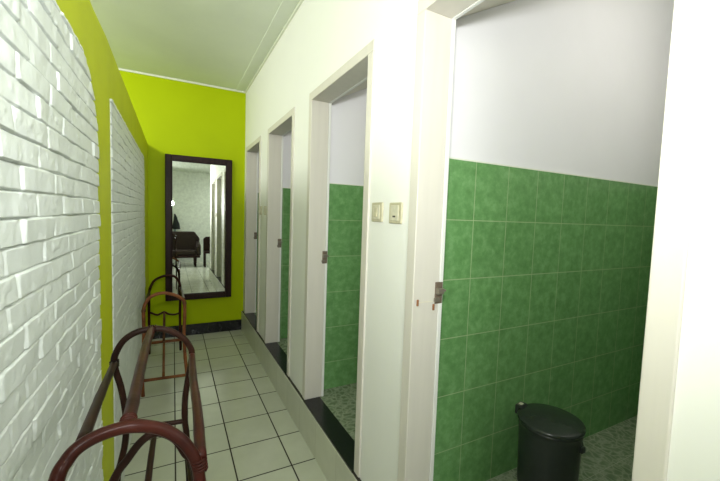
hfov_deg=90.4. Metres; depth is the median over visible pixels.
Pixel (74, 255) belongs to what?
wall
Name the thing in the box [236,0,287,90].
trim
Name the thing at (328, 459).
trim
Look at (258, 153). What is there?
wall
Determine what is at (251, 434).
floor
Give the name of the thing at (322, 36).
wall
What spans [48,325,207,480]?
rack
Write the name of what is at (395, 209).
wall socket
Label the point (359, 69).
door frame
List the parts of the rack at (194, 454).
rail, leg, rail, rail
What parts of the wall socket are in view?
frame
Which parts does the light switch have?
frame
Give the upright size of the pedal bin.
0.368 m
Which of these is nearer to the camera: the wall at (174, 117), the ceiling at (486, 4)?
the ceiling at (486, 4)
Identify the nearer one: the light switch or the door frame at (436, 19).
the door frame at (436, 19)
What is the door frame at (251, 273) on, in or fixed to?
in the wall at (322, 36)
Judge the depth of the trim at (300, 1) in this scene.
2.94 m
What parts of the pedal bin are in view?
lid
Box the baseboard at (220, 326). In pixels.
[153,319,240,338]
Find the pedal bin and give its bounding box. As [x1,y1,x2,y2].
[515,401,585,480]
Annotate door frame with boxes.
[244,136,260,331]
[264,107,294,376]
[302,39,374,477]
[397,0,712,480]
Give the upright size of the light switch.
0.082 m
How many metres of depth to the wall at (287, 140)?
3.46 m
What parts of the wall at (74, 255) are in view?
brick panel, brick panel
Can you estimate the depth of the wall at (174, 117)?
4.05 m
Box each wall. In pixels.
[0,0,148,480]
[119,70,245,326]
[243,0,719,480]
[256,153,258,310]
[280,131,291,338]
[324,88,366,388]
[433,0,673,480]
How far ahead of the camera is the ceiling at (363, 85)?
2.32 m
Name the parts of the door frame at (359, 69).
strike plate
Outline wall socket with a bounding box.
[389,202,402,223]
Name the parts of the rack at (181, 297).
rail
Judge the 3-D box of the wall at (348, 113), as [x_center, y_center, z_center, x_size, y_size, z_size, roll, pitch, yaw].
[0.561,-0.284,2.890,1.926,2.665,0.109,0,4,-28]
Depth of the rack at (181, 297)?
2.90 m
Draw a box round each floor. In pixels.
[124,330,326,480]
[254,311,636,480]
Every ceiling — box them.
[90,0,299,90]
[342,80,366,96]
[459,0,514,17]
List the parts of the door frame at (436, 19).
strike plate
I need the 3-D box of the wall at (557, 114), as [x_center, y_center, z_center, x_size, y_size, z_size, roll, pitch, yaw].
[1.085,-0.199,1.890,1.926,2.665,0.109,0,4,-28]
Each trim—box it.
[118,68,244,92]
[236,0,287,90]
[241,311,360,480]
[245,0,303,92]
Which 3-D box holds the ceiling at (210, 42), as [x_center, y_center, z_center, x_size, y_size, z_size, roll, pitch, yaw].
[-0.234,-1.519,0.229,6.000,0.100,8.449,0,4,-28]
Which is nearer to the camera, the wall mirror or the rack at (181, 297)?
the rack at (181, 297)
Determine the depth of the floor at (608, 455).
2.00 m
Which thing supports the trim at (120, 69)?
attached to the wall at (174, 117)
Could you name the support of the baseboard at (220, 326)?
attached to the wall at (174, 117)
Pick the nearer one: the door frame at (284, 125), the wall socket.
the wall socket
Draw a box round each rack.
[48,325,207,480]
[141,274,187,396]
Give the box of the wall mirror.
[165,154,231,300]
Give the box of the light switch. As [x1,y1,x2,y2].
[371,202,383,221]

